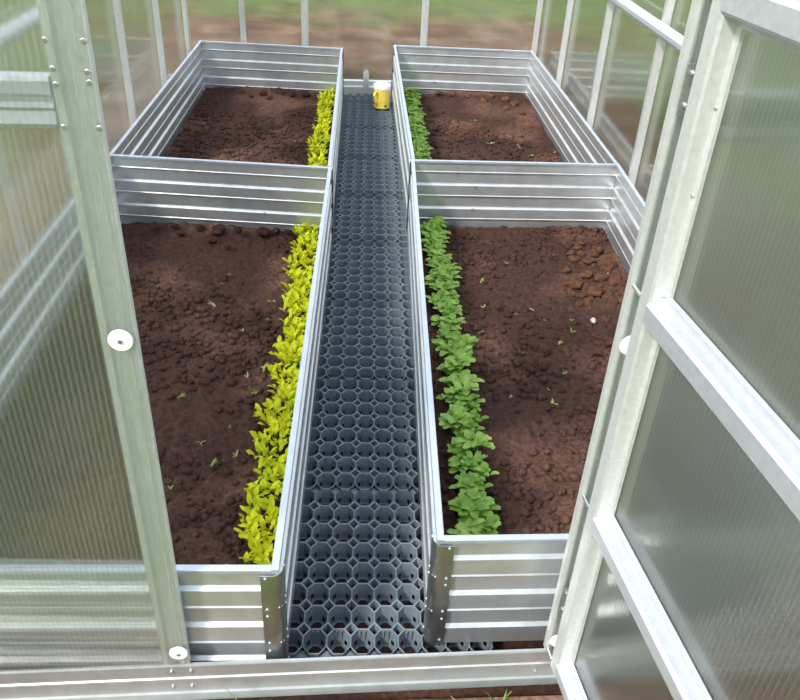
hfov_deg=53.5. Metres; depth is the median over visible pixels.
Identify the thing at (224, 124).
soil
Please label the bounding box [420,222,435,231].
plant
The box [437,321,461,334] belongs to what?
plant
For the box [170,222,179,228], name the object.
clod
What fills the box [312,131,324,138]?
seedling
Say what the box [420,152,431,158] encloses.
plant
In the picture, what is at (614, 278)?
clod
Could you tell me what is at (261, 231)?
clod
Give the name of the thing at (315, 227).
seedling
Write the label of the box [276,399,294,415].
seedling
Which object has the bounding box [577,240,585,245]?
clod
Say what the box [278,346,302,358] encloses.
seedling
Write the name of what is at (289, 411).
seedling
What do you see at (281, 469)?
seedling
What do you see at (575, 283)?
clod
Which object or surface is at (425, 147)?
plant
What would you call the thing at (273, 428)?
seedling
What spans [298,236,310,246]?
seedling
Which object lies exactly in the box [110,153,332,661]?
raised bed
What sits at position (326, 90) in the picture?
seedling
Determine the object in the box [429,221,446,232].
plant
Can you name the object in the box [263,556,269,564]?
seedling
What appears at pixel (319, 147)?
seedling
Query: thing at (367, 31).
ground
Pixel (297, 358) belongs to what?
seedling
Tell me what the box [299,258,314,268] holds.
seedling
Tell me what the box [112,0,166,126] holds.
wall
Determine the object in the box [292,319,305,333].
seedling
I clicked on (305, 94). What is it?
clod
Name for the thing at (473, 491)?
plant
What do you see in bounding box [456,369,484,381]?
plant
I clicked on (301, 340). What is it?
seedling
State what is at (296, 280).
seedling
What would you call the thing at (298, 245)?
seedling
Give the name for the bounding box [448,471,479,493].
plant
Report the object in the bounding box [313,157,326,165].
seedling
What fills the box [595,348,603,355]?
clod
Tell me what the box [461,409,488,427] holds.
plant
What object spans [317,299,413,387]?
grid
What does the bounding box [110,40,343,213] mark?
raised bed
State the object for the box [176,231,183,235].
clod
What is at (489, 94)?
clod
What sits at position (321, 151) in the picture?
seedling
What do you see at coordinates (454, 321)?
plant
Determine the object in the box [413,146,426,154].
plant
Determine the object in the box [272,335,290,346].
seedling
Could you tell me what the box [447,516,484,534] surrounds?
plant
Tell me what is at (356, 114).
grid
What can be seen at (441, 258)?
plant
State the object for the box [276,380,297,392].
seedling
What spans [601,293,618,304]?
clod
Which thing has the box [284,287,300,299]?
seedling
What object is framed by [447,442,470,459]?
plant
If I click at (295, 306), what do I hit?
seedling
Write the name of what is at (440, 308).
plant
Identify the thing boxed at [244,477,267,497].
seedling
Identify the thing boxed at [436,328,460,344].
plant
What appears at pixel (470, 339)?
plant
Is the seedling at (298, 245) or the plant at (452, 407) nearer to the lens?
the plant at (452, 407)
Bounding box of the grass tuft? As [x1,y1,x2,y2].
[486,689,511,699]
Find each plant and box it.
[403,87,415,94]
[405,101,417,105]
[409,111,423,117]
[409,118,424,124]
[411,124,425,129]
[411,134,422,141]
[412,107,425,114]
[412,128,429,135]
[412,136,427,143]
[413,133,427,138]
[413,142,421,148]
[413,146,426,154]
[414,151,426,158]
[416,144,433,152]
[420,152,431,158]
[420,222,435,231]
[420,226,437,235]
[421,230,444,242]
[421,238,444,249]
[422,246,440,257]
[424,274,447,284]
[425,229,450,237]
[425,233,449,242]
[425,255,446,262]
[425,258,446,272]
[425,290,453,304]
[426,242,445,249]
[427,249,451,260]
[429,215,447,226]
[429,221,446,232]
[429,265,448,278]
[429,280,457,292]
[430,299,458,313]
[431,315,453,325]
[431,339,465,356]
[433,268,461,277]
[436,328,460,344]
[436,361,459,375]
[436,386,461,403]
[437,263,461,273]
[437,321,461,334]
[438,302,462,317]
[438,372,470,387]
[438,407,474,430]
[439,275,459,290]
[440,258,456,263]
[440,313,466,328]
[443,292,459,301]
[444,352,476,372]
[445,333,478,350]
[445,374,478,394]
[447,299,461,310]
[447,402,468,414]
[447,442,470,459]
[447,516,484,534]
[448,346,475,362]
[448,455,477,473]
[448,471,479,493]
[448,493,495,517]
[449,330,466,340]
[451,429,495,450]
[452,418,484,434]
[452,427,472,443]
[454,389,484,411]
[455,486,493,500]
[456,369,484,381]
[456,476,492,496]
[458,509,500,534]
[459,450,488,465]
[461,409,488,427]
[468,462,498,480]
[473,498,500,512]
[478,530,497,534]
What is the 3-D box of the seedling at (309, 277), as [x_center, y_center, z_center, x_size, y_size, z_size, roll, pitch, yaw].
[-0.400,-0.303,3.398,0.062,0.049,0.086,-9,35,-17]
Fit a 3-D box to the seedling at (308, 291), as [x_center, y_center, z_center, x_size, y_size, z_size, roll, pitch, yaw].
[-0.376,-0.243,3.296,0.094,0.067,0.096,-18,39,-28]
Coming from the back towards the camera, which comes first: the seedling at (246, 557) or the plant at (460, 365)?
the plant at (460, 365)
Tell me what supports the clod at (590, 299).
on the soil at (539, 455)
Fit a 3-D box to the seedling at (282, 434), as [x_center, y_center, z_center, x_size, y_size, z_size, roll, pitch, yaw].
[-0.363,0.268,2.539,0.060,0.060,0.083,-9,35,-18]
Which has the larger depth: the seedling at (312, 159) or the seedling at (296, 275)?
the seedling at (312, 159)
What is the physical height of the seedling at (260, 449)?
0.063 m
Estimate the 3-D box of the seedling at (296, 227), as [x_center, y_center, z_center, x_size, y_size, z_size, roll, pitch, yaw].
[-0.483,-0.569,3.790,0.062,0.058,0.083,7,34,5]
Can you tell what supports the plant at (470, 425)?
on the soil at (539, 455)
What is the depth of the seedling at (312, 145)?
4.76 m
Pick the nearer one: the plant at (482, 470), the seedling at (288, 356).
the plant at (482, 470)
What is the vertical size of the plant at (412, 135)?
0.050 m
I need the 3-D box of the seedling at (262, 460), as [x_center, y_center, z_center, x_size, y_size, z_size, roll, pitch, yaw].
[-0.409,0.350,2.406,0.053,0.053,0.073,7,34,6]
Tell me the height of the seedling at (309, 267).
0.047 m
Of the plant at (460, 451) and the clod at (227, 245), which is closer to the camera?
the plant at (460, 451)
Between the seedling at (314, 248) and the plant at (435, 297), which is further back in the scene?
the seedling at (314, 248)
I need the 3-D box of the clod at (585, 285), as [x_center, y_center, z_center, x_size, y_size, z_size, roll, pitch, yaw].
[0.817,-0.277,3.485,0.042,0.025,0.035,-25,43,-36]
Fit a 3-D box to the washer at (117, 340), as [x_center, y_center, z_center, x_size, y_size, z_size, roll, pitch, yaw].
[-0.460,-0.015,1.306,0.041,0.041,0.004,0,34,-5]
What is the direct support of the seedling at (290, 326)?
on the soil at (196, 348)
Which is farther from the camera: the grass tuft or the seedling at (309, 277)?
the seedling at (309, 277)
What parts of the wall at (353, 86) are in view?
post, post, post, rail, post, post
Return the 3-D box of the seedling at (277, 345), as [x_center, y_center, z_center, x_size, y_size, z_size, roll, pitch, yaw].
[-0.434,0.009,2.924,0.096,0.069,0.085,14,35,16]
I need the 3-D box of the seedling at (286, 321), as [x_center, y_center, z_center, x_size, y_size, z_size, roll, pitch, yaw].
[-0.415,-0.103,3.085,0.086,0.062,0.077,22,38,26]
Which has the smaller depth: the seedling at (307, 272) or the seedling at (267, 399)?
the seedling at (267, 399)
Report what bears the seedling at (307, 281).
on the soil at (196, 348)
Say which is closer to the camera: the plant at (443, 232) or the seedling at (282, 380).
the seedling at (282, 380)
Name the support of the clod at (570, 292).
on the soil at (539, 455)
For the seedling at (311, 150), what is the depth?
4.71 m
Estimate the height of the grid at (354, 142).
0.050 m
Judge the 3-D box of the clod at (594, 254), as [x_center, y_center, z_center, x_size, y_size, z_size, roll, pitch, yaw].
[0.921,-0.452,3.754,0.032,0.028,0.032,-8,35,-16]
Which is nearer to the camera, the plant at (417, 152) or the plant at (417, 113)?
the plant at (417, 152)
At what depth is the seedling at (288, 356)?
2.88 m
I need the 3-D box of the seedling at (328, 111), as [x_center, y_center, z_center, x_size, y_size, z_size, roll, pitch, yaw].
[-0.482,-1.565,5.296,0.083,0.070,0.103,-16,38,-27]
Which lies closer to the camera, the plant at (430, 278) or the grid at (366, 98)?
the plant at (430, 278)
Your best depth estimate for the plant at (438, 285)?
3.36 m
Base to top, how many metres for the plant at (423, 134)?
0.059 m
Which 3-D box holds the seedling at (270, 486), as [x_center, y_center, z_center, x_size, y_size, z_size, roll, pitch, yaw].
[-0.373,0.398,2.342,0.073,0.057,0.102,13,35,15]
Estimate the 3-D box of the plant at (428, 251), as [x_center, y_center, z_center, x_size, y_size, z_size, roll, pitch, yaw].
[0.146,-0.445,3.660,0.094,0.046,0.081,10,34,10]
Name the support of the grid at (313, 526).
on the ground at (545, 689)
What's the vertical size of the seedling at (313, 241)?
0.060 m
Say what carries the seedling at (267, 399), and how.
on the soil at (196, 348)
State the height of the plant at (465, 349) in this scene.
0.060 m
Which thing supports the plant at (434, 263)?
on the soil at (539, 455)
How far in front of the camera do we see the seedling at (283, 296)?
3.24 m
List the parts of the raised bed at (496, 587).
panel, panel, panel, panel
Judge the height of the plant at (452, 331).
0.055 m
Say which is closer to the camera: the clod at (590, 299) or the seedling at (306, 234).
the clod at (590, 299)
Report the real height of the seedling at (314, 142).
0.052 m
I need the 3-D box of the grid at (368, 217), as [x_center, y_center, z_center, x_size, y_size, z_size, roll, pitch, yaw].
[-0.106,-0.674,4.140,0.534,0.050,0.580,1,34,-3]
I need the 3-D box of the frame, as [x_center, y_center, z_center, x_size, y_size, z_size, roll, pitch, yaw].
[1.123,-1.426,3.524,0.076,2.050,4.955,1,34,-3]
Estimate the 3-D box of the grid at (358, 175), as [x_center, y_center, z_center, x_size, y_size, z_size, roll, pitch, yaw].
[-0.122,-0.995,4.623,0.534,0.050,0.580,1,34,-3]
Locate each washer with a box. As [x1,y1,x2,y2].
[107,330,133,350]
[169,647,187,658]
[549,635,556,645]
[619,336,629,354]
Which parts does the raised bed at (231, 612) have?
panel, panel, panel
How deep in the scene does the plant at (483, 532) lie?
2.21 m
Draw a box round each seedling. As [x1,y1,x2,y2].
[234,515,259,534]
[238,522,271,553]
[239,502,262,528]
[239,545,263,564]
[242,516,276,544]
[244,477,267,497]
[245,492,267,512]
[246,440,277,458]
[249,431,272,445]
[253,399,285,418]
[253,455,273,473]
[253,466,278,480]
[253,494,279,523]
[253,541,273,560]
[254,549,272,564]
[257,413,274,426]
[258,513,277,530]
[260,477,282,494]
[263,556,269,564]
[264,415,291,437]
[265,393,285,405]
[266,363,290,375]
[266,447,287,467]
[267,377,288,389]
[267,383,291,396]
[267,413,291,431]
[268,343,297,357]
[268,410,292,420]
[268,480,282,500]
[269,459,285,479]
[270,438,287,453]
[271,368,294,380]
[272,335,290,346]
[273,388,296,405]
[274,348,296,366]
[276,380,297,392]
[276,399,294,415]
[278,299,294,312]
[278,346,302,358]
[278,421,290,440]
[279,316,301,325]
[280,282,301,294]
[282,252,305,264]
[282,295,301,306]
[282,354,300,367]
[283,267,305,282]
[283,322,304,337]
[283,328,302,342]
[283,336,303,353]
[283,363,297,378]
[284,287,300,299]
[285,369,298,382]
[286,307,299,319]
[287,259,301,269]
[287,288,309,304]
[287,323,304,339]
[288,303,307,316]
[289,235,305,248]
[290,244,311,253]
[292,224,303,235]
[292,250,302,258]
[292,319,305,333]
[293,225,308,234]
[293,276,310,286]
[294,278,310,290]
[294,283,311,297]
[297,313,306,325]
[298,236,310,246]
[298,297,308,311]
[299,253,315,264]
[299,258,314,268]
[300,273,312,282]
[301,248,315,257]
[301,270,312,277]
[302,221,319,234]
[302,264,313,273]
[304,232,317,242]
[305,236,317,247]
[305,242,316,253]
[306,138,317,145]
[307,147,316,155]
[308,142,319,150]
[308,153,322,163]
[309,134,324,143]
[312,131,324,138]
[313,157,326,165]
[314,143,325,152]
[315,148,328,155]
[317,122,330,131]
[320,100,333,106]
[320,109,331,117]
[321,136,330,143]
[324,88,333,93]
[325,93,334,99]
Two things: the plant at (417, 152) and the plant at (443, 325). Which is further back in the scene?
the plant at (417, 152)
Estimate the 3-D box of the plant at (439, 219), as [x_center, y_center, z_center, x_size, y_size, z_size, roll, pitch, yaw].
[0.185,-0.618,3.913,0.100,0.062,0.127,12,35,13]
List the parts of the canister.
handle, lid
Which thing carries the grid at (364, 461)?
on the ground at (545, 689)
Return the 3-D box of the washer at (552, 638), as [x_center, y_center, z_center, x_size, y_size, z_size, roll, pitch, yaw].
[0.368,0.677,1.847,0.041,0.041,0.004,0,34,-5]
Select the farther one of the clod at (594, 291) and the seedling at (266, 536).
the clod at (594, 291)
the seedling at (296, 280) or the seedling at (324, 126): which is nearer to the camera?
the seedling at (296, 280)
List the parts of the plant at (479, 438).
stem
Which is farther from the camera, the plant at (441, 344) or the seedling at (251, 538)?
the plant at (441, 344)
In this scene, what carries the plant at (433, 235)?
on the soil at (539, 455)
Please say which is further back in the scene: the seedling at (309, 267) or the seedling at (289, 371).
the seedling at (309, 267)
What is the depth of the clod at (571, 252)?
3.75 m
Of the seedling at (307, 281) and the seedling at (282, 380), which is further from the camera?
the seedling at (307, 281)
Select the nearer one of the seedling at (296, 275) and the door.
the door
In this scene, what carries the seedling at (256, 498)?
on the soil at (196, 348)
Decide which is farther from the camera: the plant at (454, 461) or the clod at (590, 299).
the clod at (590, 299)
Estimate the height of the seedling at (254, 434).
0.058 m
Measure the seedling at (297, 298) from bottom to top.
0.067 m
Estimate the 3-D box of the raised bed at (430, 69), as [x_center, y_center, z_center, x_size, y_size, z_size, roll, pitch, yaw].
[0.501,-1.390,4.928,1.064,0.405,2.350,1,34,-3]
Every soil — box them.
[121,221,317,564]
[163,86,334,165]
[404,91,563,161]
[420,224,628,534]
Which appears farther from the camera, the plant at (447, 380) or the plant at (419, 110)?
the plant at (419, 110)
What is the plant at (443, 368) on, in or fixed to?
on the soil at (539, 455)
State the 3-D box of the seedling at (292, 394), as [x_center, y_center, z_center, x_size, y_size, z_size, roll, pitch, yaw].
[-0.379,0.164,2.689,0.094,0.066,0.070,9,34,9]
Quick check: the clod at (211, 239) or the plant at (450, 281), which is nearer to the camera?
the plant at (450, 281)
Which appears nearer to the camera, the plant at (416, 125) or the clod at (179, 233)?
the clod at (179, 233)
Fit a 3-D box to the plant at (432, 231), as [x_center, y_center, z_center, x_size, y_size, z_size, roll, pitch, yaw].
[0.154,-0.528,3.793,0.126,0.061,0.108,28,41,32]
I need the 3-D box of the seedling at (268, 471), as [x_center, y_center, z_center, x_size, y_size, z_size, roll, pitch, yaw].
[-0.394,0.375,2.375,0.081,0.047,0.054,-12,36,-21]
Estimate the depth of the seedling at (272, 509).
2.24 m
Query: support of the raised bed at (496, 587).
on the ground at (545, 689)
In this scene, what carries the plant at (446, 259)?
on the soil at (539, 455)
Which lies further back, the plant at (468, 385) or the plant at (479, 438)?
the plant at (468, 385)
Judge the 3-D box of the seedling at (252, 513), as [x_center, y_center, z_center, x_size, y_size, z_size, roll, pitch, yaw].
[-0.417,0.476,2.224,0.065,0.057,0.099,-4,34,-11]
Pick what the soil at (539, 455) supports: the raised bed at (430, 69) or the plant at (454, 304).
the plant at (454, 304)
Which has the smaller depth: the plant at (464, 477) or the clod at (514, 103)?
the plant at (464, 477)
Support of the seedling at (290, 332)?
on the soil at (196, 348)
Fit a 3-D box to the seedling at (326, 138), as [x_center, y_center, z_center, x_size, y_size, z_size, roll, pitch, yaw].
[-0.461,-1.281,4.868,0.072,0.051,0.100,22,38,26]
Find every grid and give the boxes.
[289,489,492,657]
[305,378,418,492]
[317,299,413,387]
[326,240,409,308]
[332,193,407,242]
[335,156,402,196]
[338,126,398,158]
[341,101,394,128]
[344,93,391,102]
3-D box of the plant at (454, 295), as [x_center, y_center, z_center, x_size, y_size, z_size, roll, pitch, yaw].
[0.205,-0.213,3.317,0.090,0.054,0.094,8,34,7]
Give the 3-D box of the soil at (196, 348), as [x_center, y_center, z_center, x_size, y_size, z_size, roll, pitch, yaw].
[-0.813,0.056,2.868,1.007,0.065,2.429,1,34,-3]
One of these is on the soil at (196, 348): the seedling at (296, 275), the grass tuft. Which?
the seedling at (296, 275)
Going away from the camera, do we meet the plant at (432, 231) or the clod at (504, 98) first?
the plant at (432, 231)
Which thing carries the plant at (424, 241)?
on the soil at (539, 455)
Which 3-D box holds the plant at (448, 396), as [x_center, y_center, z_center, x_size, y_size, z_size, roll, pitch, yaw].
[0.176,0.162,2.759,0.097,0.046,0.095,9,34,8]
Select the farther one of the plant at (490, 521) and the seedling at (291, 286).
the seedling at (291, 286)
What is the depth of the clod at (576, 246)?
3.80 m
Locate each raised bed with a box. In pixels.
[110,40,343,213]
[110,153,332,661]
[391,45,616,218]
[406,159,644,644]
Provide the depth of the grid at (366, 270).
3.64 m
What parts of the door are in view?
rail, polycarbonate panel, rail, polycarbonate panel, rail, polycarbonate panel, rail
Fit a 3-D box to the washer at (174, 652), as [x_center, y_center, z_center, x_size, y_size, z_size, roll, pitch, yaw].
[-0.492,0.674,1.764,0.041,0.041,0.004,0,34,-5]
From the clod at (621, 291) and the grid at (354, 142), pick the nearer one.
the clod at (621, 291)
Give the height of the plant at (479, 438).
0.064 m
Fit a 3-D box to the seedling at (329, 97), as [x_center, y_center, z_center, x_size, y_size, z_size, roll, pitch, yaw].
[-0.495,-1.788,5.630,0.098,0.063,0.054,-22,41,-33]
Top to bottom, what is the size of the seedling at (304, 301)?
0.059 m
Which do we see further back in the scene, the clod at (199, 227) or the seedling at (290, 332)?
the clod at (199, 227)
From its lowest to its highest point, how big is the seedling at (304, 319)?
0.052 m
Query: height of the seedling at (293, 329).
0.065 m
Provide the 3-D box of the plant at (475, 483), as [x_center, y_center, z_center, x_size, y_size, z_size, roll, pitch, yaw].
[0.217,0.409,2.374,0.095,0.054,0.090,26,40,31]
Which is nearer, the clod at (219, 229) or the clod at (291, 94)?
the clod at (219, 229)
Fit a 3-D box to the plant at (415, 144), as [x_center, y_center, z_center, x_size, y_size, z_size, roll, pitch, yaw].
[0.092,-1.233,4.854,0.075,0.048,0.115,9,34,8]
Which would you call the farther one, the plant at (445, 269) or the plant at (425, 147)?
the plant at (425, 147)
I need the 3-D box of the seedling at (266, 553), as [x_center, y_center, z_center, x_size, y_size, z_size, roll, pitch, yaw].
[-0.341,0.562,2.093,0.087,0.051,0.058,17,36,20]
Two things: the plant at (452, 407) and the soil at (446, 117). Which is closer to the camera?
the plant at (452, 407)
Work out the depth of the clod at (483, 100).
5.72 m
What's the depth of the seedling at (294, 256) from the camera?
3.52 m
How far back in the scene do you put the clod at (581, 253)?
3.75 m
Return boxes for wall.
[0,0,711,671]
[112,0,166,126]
[181,0,542,95]
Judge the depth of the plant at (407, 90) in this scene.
5.83 m
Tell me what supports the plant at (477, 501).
on the soil at (539, 455)
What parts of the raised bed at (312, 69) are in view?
panel, panel, panel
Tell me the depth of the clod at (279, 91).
5.66 m
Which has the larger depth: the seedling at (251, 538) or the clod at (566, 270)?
the clod at (566, 270)
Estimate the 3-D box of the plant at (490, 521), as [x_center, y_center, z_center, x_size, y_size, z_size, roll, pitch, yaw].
[0.224,0.489,2.249,0.123,0.060,0.125,10,34,10]
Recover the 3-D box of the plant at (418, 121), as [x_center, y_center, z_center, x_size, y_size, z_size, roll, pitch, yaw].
[0.114,-1.492,5.231,0.108,0.063,0.107,-9,35,-18]
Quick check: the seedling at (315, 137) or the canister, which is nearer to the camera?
the seedling at (315, 137)
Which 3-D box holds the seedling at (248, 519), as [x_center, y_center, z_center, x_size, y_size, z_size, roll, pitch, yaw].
[-0.426,0.497,2.202,0.051,0.045,0.077,19,37,22]
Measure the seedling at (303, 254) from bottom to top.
0.055 m
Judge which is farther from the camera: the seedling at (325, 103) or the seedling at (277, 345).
the seedling at (325, 103)
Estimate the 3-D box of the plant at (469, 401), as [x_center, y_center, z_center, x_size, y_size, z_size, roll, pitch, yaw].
[0.238,0.181,2.727,0.107,0.052,0.092,13,35,15]
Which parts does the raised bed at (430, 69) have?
panel, panel, panel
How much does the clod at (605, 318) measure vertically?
0.038 m
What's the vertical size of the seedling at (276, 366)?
0.062 m
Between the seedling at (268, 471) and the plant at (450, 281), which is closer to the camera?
the seedling at (268, 471)
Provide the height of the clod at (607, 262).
0.055 m
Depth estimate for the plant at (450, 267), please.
3.52 m
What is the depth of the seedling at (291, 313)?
3.14 m
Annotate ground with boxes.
[85,0,691,699]
[206,195,561,699]
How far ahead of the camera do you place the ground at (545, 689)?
2.04 m
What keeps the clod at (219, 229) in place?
on the soil at (196, 348)
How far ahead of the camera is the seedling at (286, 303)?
3.20 m
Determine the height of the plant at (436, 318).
0.048 m
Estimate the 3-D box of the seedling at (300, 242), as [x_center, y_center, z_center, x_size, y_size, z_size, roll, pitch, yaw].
[-0.461,-0.487,3.660,0.071,0.067,0.095,23,38,27]
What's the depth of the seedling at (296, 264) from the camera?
3.48 m
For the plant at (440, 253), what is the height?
0.059 m
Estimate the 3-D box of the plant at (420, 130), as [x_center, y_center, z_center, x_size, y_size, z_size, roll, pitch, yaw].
[0.134,-1.384,5.080,0.116,0.056,0.099,18,36,21]
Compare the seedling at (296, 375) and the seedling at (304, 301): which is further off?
the seedling at (304, 301)
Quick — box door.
[546,0,799,699]
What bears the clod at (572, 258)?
on the soil at (539, 455)
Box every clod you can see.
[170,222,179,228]
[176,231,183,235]
[195,224,204,230]
[208,237,216,243]
[211,223,225,235]
[224,243,231,248]
[234,227,241,233]
[256,227,270,236]
[259,91,267,95]
[272,227,279,233]
[276,89,284,94]
[284,229,292,234]
[288,91,295,96]
[302,92,309,96]
[447,90,455,96]
[480,97,486,102]
[486,92,493,97]
[501,96,508,100]
[510,101,517,105]
[561,266,571,273]
[565,278,584,288]
[566,250,574,255]
[567,289,575,296]
[568,255,580,262]
[572,244,581,249]
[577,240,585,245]
[577,250,584,256]
[577,269,593,278]
[582,257,596,264]
[582,283,589,288]
[583,285,603,297]
[583,296,596,304]
[590,245,602,253]
[591,252,598,257]
[592,272,607,281]
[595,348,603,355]
[600,256,617,270]
[600,314,611,322]
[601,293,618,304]
[605,339,613,346]
[606,272,621,285]
[618,287,625,296]
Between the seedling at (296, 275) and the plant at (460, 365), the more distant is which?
the seedling at (296, 275)
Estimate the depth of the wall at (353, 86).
5.76 m
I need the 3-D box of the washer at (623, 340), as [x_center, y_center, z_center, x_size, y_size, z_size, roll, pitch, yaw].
[0.406,-0.007,1.394,0.041,0.041,0.004,0,34,-5]
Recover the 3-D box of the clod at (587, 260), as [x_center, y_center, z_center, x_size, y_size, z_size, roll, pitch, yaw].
[0.883,-0.412,3.691,0.063,0.039,0.064,-2,34,-8]
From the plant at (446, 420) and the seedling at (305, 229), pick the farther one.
the seedling at (305, 229)
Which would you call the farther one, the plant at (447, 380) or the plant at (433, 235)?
the plant at (433, 235)
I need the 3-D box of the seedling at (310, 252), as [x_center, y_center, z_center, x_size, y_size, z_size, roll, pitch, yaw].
[-0.413,-0.440,3.610,0.075,0.054,0.067,-1,34,-6]
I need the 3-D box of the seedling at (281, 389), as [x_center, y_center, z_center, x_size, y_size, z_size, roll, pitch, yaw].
[-0.403,0.150,2.724,0.094,0.055,0.062,-21,40,-32]
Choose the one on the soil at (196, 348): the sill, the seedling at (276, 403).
the seedling at (276, 403)
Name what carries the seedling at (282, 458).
on the soil at (196, 348)
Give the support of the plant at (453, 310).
on the soil at (539, 455)
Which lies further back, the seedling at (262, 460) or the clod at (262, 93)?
the clod at (262, 93)
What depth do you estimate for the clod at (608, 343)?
3.09 m
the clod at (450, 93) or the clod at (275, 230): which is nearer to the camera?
the clod at (275, 230)
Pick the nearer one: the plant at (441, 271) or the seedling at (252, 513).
the seedling at (252, 513)
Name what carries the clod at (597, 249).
on the soil at (539, 455)
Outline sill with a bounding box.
[0,648,557,699]
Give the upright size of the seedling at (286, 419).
0.061 m
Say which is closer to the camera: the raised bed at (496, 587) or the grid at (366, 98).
the raised bed at (496, 587)
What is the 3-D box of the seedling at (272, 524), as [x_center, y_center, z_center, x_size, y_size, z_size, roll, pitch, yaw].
[-0.358,0.488,2.209,0.055,0.043,0.076,9,34,9]
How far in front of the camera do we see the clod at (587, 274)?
3.56 m
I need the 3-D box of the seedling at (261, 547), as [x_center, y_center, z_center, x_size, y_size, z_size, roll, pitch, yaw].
[-0.357,0.541,2.123,0.063,0.060,0.085,-10,36,-19]
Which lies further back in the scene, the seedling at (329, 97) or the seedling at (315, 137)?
the seedling at (329, 97)
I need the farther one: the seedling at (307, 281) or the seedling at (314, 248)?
the seedling at (314, 248)
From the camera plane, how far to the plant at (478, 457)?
2.48 m
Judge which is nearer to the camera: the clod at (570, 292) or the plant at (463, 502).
the plant at (463, 502)
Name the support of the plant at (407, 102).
on the soil at (446, 117)
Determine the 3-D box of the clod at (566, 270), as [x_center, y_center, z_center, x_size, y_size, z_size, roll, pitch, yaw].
[0.756,-0.363,3.604,0.043,0.039,0.048,18,36,21]
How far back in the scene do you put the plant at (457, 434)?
2.57 m
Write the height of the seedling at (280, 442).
0.045 m
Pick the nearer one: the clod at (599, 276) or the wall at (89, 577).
the wall at (89, 577)
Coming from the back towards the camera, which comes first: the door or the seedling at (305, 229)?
the seedling at (305, 229)
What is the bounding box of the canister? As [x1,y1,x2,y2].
[373,82,390,108]
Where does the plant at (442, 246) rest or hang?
on the soil at (539, 455)
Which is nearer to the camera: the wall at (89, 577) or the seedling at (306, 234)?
the wall at (89, 577)
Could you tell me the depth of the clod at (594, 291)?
3.42 m
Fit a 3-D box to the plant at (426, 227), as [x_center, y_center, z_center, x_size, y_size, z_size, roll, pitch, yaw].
[0.141,-0.573,3.846,0.108,0.064,0.113,6,34,4]
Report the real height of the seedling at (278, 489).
0.058 m
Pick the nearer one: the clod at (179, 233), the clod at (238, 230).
the clod at (179, 233)
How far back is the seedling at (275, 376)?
2.80 m
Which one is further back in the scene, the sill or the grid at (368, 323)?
the grid at (368, 323)
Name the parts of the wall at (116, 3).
post, post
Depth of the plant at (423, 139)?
4.95 m
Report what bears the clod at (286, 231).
on the soil at (196, 348)
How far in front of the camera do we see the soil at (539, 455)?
2.99 m
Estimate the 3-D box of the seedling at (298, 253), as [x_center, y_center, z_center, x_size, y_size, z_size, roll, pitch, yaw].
[-0.454,-0.425,3.582,0.078,0.056,0.070,-1,34,-7]
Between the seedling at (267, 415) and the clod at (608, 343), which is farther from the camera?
the clod at (608, 343)
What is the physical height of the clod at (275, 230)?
0.034 m

